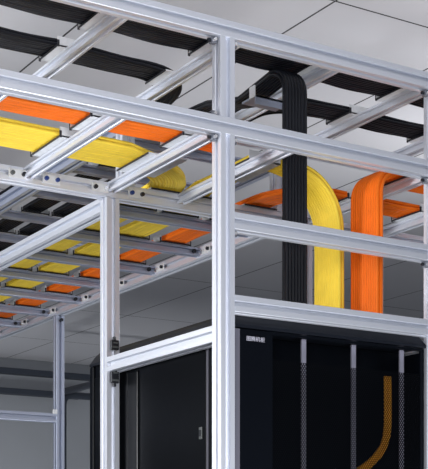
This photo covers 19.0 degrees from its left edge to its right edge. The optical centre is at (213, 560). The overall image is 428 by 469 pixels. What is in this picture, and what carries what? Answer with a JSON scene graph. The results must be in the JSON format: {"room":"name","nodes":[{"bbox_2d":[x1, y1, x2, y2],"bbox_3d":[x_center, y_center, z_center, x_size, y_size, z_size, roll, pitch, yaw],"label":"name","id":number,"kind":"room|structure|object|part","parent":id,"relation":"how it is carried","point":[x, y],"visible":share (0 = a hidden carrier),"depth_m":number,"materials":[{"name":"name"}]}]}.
{"room":"server room","nodes":[
{"label":"server room","id":0,"kind":"room"},
{"bbox_2d":[0,357,89,468],"bbox_3d":[-3.133,-0.159,10.049,16.000,3.117,0.100,0,0,-32],"label":"wall","id":1,"kind":"structure","parent":0,"point":[23,444],"depth_m":10.98,"materials":[{"name":"grey paint"}]},
{"bbox_2d":[0,387,78,399],"bbox_3d":[-5.491,-1.430,8.491,10.150,0.048,0.090,0,0,-32],"label":"wall rail","id":2,"kind":"object","parent":1,"relation":"attached to","point":[6,391],"visible":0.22,"depth_m":10.84,"materials":[{"name":"grey metal"}]},
{"bbox_2d":[0,367,89,380],"bbox_3d":[-3.083,-1.600,9.968,15.800,0.048,0.090,0,0,-32],"label":"wall rail","id":3,"kind":"object","parent":1,"relation":"attached to","point":[3,370],"visible":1,"depth_m":10.90,"materials":[{"name":"grey metal"}]},
{"bbox_2d":[0,0,427,364],"bbox_3d":[0.685,-1.757,3.827,16.000,0.080,14.700,0,0,-32],"label":"ceiling","id":4,"kind":"structure","parent":0,"point":[393,31],"depth_m":5.13,"materials":[{"name":"white paint"}]},
{"bbox_3d":[0.685,1.450,3.827,16.000,0.100,14.700,0,0,-32],"label":"floor","id":5,"kind":"structure","parent":0,"visible":0},
{"bbox_2d":[0,315,63,468],"bbox_3d":[-1.540,0.198,4.720,2.140,2.405,0.085,0,0,-32],"label":"support stand","id":6,"kind":"object","parent":5,"relation":"on","point":[56,417],"visible":1,"depth_m":5.24,"materials":[{"name":"silver metal"}]},
{"bbox_3d":[-0.638,0.198,5.260,0.036,2.405,0.036,0,0,-32],"label":"post","id":7,"kind":"part","parent":6,"relation":"part of","materials":[{"name":"silver metal"}]},
{"bbox_2d":[0,199,264,339],"bbox_3d":[-0.793,-1.014,4.935,0.640,0.098,2.866,0,0,-32],"label":"cable tray","id":8,"kind":"object","parent":6,"relation":"on","point":[71,227],"visible":0.82,"depth_m":4.33,"materials":[{"name":"silver metal"}]},
{"bbox_3d":[-1.048,-0.986,4.778,0.040,0.040,2.866,0,0,-32],"label":"rail","id":9,"kind":"part","parent":8,"relation":"part of","materials":[{"name":"silver metal"}]},
{"bbox_3d":[-0.188,-1.026,4.482,0.003,0.024,0.052,0,0,-32],"label":"joint plate","id":10,"kind":"part","parent":8,"relation":"part of","materials":[{"name":"metal"}]},
{"bbox_2d":[0,155,343,308],"bbox_3d":[-0.611,-0.841,4.792,0.289,0.466,3.242,0,0,-32],"label":"cable bundle","id":11,"kind":"object","parent":8,"relation":"on","point":[323,206],"visible":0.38,"depth_m":3.53,"materials":[{"name":"yellow plastic"}]},
{"bbox_3d":[-0.026,-1.026,4.218,0.003,0.024,0.052,0,0,-32],"label":"joint plate","id":12,"kind":"part","parent":8,"relation":"part of","materials":[{"name":"metal"}]},
{"bbox_2d":[64,381,89,468],"bbox_3d":[-0.176,0.070,9.294,1.562,2.661,1.132,0,0,-32],"label":"steel frame","id":13,"kind":"object","parent":5,"relation":"on","point":[72,392],"visible":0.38,"depth_m":9.35,"materials":[{"name":"grey metal"}]},
{"bbox_3d":[-0.815,-1.235,8.890,0.052,0.052,1.100,0,0,-32],"label":"rail","id":14,"kind":"part","parent":13,"relation":"part of","materials":[{"name":"grey metal"}]},
{"bbox_2d":[0,0,427,468],"bbox_3d":[0.021,0.063,3.380,3.000,2.674,0.633,0,0,-32],"label":"aluminium frame","id":15,"kind":"object","parent":5,"relation":"on","point":[220,126],"visible":0.92,"depth_m":3.09,"materials":[{"name":"white metal"}]},
{"bbox_3d":[-0.288,0.201,3.539,0.040,2.398,0.040,0,0,-32],"label":"post","id":16,"kind":"part","parent":15,"relation":"part of","materials":[{"name":"silver metal"}]},
{"bbox_3d":[-0.247,-1.134,3.564,0.040,0.187,0.040,0,0,-32],"label":"post","id":17,"kind":"part","parent":15,"relation":"part of","materials":[{"name":"silver metal"}]},
{"bbox_2d":[0,94,423,243],"bbox_3d":[0.007,-1.031,3.402,3.000,0.064,0.603,0,0,-32],"label":"cable tray","id":18,"kind":"object","parent":15,"relation":"attached to","point":[192,201],"visible":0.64,"depth_m":3.42,"materials":[{"name":"silver metal"}]},
{"bbox_3d":[-0.517,-1.020,3.373,0.052,0.024,0.003,0,0,-32],"label":"joint plate","id":19,"kind":"part","parent":18,"relation":"part of","materials":[{"name":"metal"}]},
{"bbox_3d":[-0.434,-1.020,3.424,0.052,0.024,0.003,0,0,-32],"label":"joint plate","id":20,"kind":"part","parent":18,"relation":"part of","materials":[{"name":"metal"}]},
{"bbox_2d":[0,117,185,281],"bbox_3d":[-1.419,-1.055,4.352,1.524,0.022,3.145,0,0,-32],"label":"cable bundle","id":21,"kind":"object","parent":18,"relation":"on","point":[15,134],"visible":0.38,"depth_m":3.27,"materials":[{"name":"yellow plastic"}]},
{"bbox_3d":[-0.311,-1.020,3.499,0.052,0.024,0.003,0,0,-32],"label":"joint plate","id":22,"kind":"part","parent":18,"relation":"part of","materials":[{"name":"metal"}]},
{"bbox_2d":[0,96,211,152],"bbox_3d":[-0.574,-0.837,2.881,1.426,0.458,0.093,0,0,-32],"label":"cable bundle","id":23,"kind":"object","parent":18,"relation":"on","point":[9,104],"visible":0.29,"depth_m":3.02,"materials":[{"name":"orange plastic"}]},
{"bbox_3d":[-0.215,-1.020,3.558,0.052,0.024,0.003,0,0,-32],"label":"joint plate","id":24,"kind":"part","parent":18,"relation":"part of","materials":[{"name":"metal"}]},
{"bbox_2d":[0,188,419,317],"bbox_3d":[-0.093,-1.055,5.201,1.192,0.022,3.086,0,0,-32],"label":"cable bundle","id":25,"kind":"object","parent":18,"relation":"on","point":[391,208],"visible":0.37,"depth_m":4.10,"materials":[{"name":"orange plastic"}]},
{"bbox_3d":[-0.134,-1.019,3.633,3.000,0.040,0.040,0,0,-32],"label":"rail","id":26,"kind":"part","parent":18,"relation":"part of","materials":[{"name":"silver metal"}]},
{"bbox_2d":[351,171,423,313],"bbox_3d":[0.862,-0.839,3.760,1.071,0.463,0.124,0,0,-32],"label":"cable bundle","id":27,"kind":"object","parent":18,"relation":"on","point":[367,194],"visible":0.73,"depth_m":3.47,"materials":[{"name":"orange plastic"}]},
{"bbox_3d":[0.022,-1.140,3.033,0.040,0.189,0.040,0,0,-32],"label":"post","id":28,"kind":"part","parent":15,"relation":"part of","materials":[{"name":"silver metal"}]},
{"bbox_3d":[0.022,0.197,3.033,0.040,2.406,0.040,0,0,-32],"label":"post","id":29,"kind":"part","parent":15,"relation":"part of","materials":[{"name":"silver metal"}]},
{"bbox_2d":[33,12,423,172],"bbox_3d":[0.010,-1.240,3.398,3.000,0.104,0.592,0,0,-32],"label":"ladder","id":30,"kind":"object","parent":15,"relation":"attached to","point":[98,26],"depth_m":3.34,"materials":[{"name":"silver metal"}]},
{"bbox_2d":[0,26,181,194],"bbox_3d":[-1.446,-1.281,4.346,1.471,0.024,3.128,0,0,-32],"label":"cable bundle","id":31,"kind":"object","parent":30,"relation":"on","point":[95,58],"visible":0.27,"depth_m":3.25,"materials":[{"name":"black plastic"}]},
{"bbox_2d":[0,132,269,279],"bbox_3d":[-0.767,-1.240,4.951,0.580,0.091,2.866,0,0,-32],"label":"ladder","id":32,"kind":"object","parent":30,"relation":"attached to","point":[15,195],"visible":0.28,"depth_m":4.20,"materials":[{"name":"silver metal"}]},
{"bbox_3d":[-0.997,-1.214,4.809,0.040,0.040,2.866,0,0,-32],"label":"rail","id":33,"kind":"part","parent":32,"relation":"part of","materials":[{"name":"silver metal"}]},
{"bbox_2d":[0,69,306,303],"bbox_3d":[-0.671,-0.951,4.684,0.076,0.685,3.362,0,0,-32],"label":"cable bundle","id":34,"kind":"object","parent":32,"relation":"on","point":[294,90],"visible":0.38,"depth_m":3.26,"materials":[{"name":"black plastic"}]},
{"bbox_3d":[-0.537,-1.214,5.092,0.040,0.040,2.866,0,0,-32],"label":"rail","id":35,"kind":"part","parent":32,"relation":"part of","materials":[{"name":"silver metal"}]},
{"bbox_2d":[0,0,423,107],"bbox_3d":[0.088,-1.282,3.241,2.932,0.024,0.091,0,0,-32],"label":"cable bundle","id":36,"kind":"object","parent":30,"relation":"on","point":[45,8],"visible":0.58,"depth_m":3.13,"materials":[{"name":"black plastic"}]},
{"bbox_2d":[0,98,423,250],"bbox_3d":[-0.441,-1.282,4.733,3.380,0.024,1.177,0,0,37],"label":"cable bundle","id":37,"kind":"object","parent":30,"relation":"on","point":[388,125],"visible":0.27,"depth_m":3.75,"materials":[{"name":"black plastic"}]},
{"bbox_3d":[0.135,-1.212,3.381,0.110,0.048,0.065,0,0,-32],"label":"waterfall bracket","id":38,"kind":"part","parent":30,"relation":"part of","materials":[{"name":"silver metal"}]},
{"bbox_3d":[0.136,-1.200,3.382,0.107,0.023,0.065,0,0,-32],"label":"plate","id":39,"kind":"part","parent":30,"relation":"part of","materials":[{"name":"silver metal"}]},
{"bbox_3d":[-0.134,-1.248,3.633,3.000,0.040,0.040,0,0,-32],"label":"rail","id":40,"kind":"part","parent":30,"relation":"part of","materials":[{"name":"silver metal"}]},
{"bbox_3d":[0.194,-1.134,3.834,0.040,0.187,0.040,0,0,-32],"label":"post","id":41,"kind":"part","parent":15,"relation":"part of","materials":[{"name":"silver metal"}]},
{"bbox_3d":[0.271,0.201,3.881,0.040,2.398,0.040,0,0,-32],"label":"post","id":42,"kind":"part","parent":15,"relation":"part of","materials":[{"name":"silver metal"}]},
{"bbox_3d":[0.581,-1.140,3.376,0.040,0.189,0.040,0,0,-32],"label":"post","id":43,"kind":"part","parent":15,"relation":"part of","materials":[{"name":"silver metal"}]},
{"bbox_3d":[0.581,0.197,3.376,0.040,2.406,0.040,0,0,-32],"label":"post","id":44,"kind":"part","parent":15,"relation":"part of","materials":[{"name":"silver metal"}]},
{"bbox_2d":[90,315,425,468],"bbox_3d":[0.098,0.385,3.538,0.608,1.970,0.770,0,0,-32],"label":"rack","id":45,"kind":"object","parent":5,"relation":"on","point":[308,396],"visible":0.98,"depth_m":3.27,"materials":[{"name":"black metal"}]},
{"bbox_3d":[-0.349,0.405,3.702,0.013,1.930,0.024,0,0,-32],"label":"post","id":46,"kind":"part","parent":45,"relation":"part of","materials":[{"name":"black metal"}]},
{"bbox_3d":[-0.182,0.412,3.424,0.008,1.875,0.620,0,0,-32],"label":"panel","id":47,"kind":"part","parent":45,"relation":"part of","materials":[{"name":"black metal"}]},
{"bbox_3d":[0.021,0.411,3.110,0.014,1.918,0.105,0,0,-32],"label":"frame","id":48,"kind":"part","parent":45,"relation":"part of","materials":[{"name":"black paint"}]},
{"bbox_3d":[0.306,0.397,3.223,0.575,1.907,0.006,0,0,-32],"label":"door","id":49,"kind":"part","parent":45,"relation":"part of","materials":[{"name":"black paint"}]},
{"bbox_3d":[0.243,0.401,3.309,0.584,1.918,0.040,0,0,-32],"label":"panel","id":50,"kind":"part","parent":45,"relation":"part of","materials":[{"name":"black paint"}]},
{"bbox_3d":[0.341,0.430,3.244,0.469,1.840,0.002,0,0,-32],"label":"panel","id":51,"kind":"part","parent":45,"relation":"part of","materials":[{"name":"black metal"}]},
{"bbox_2d":[358,376,391,468],"bbox_3d":[0.393,-0.340,3.326,0.170,0.289,0.014,0,0,-32],"label":"cable","id":52,"kind":"object","parent":45,"relation":"in","point":[384,376],"visible":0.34,"depth_m":3.36,"materials":[{"name":"orange plastic"}]},
{"bbox_3d":[0.355,0.411,3.687,0.006,1.918,0.734,0,0,-32],"label":"frame","id":53,"kind":"part","parent":45,"relation":"part of","materials":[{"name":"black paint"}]}
]}

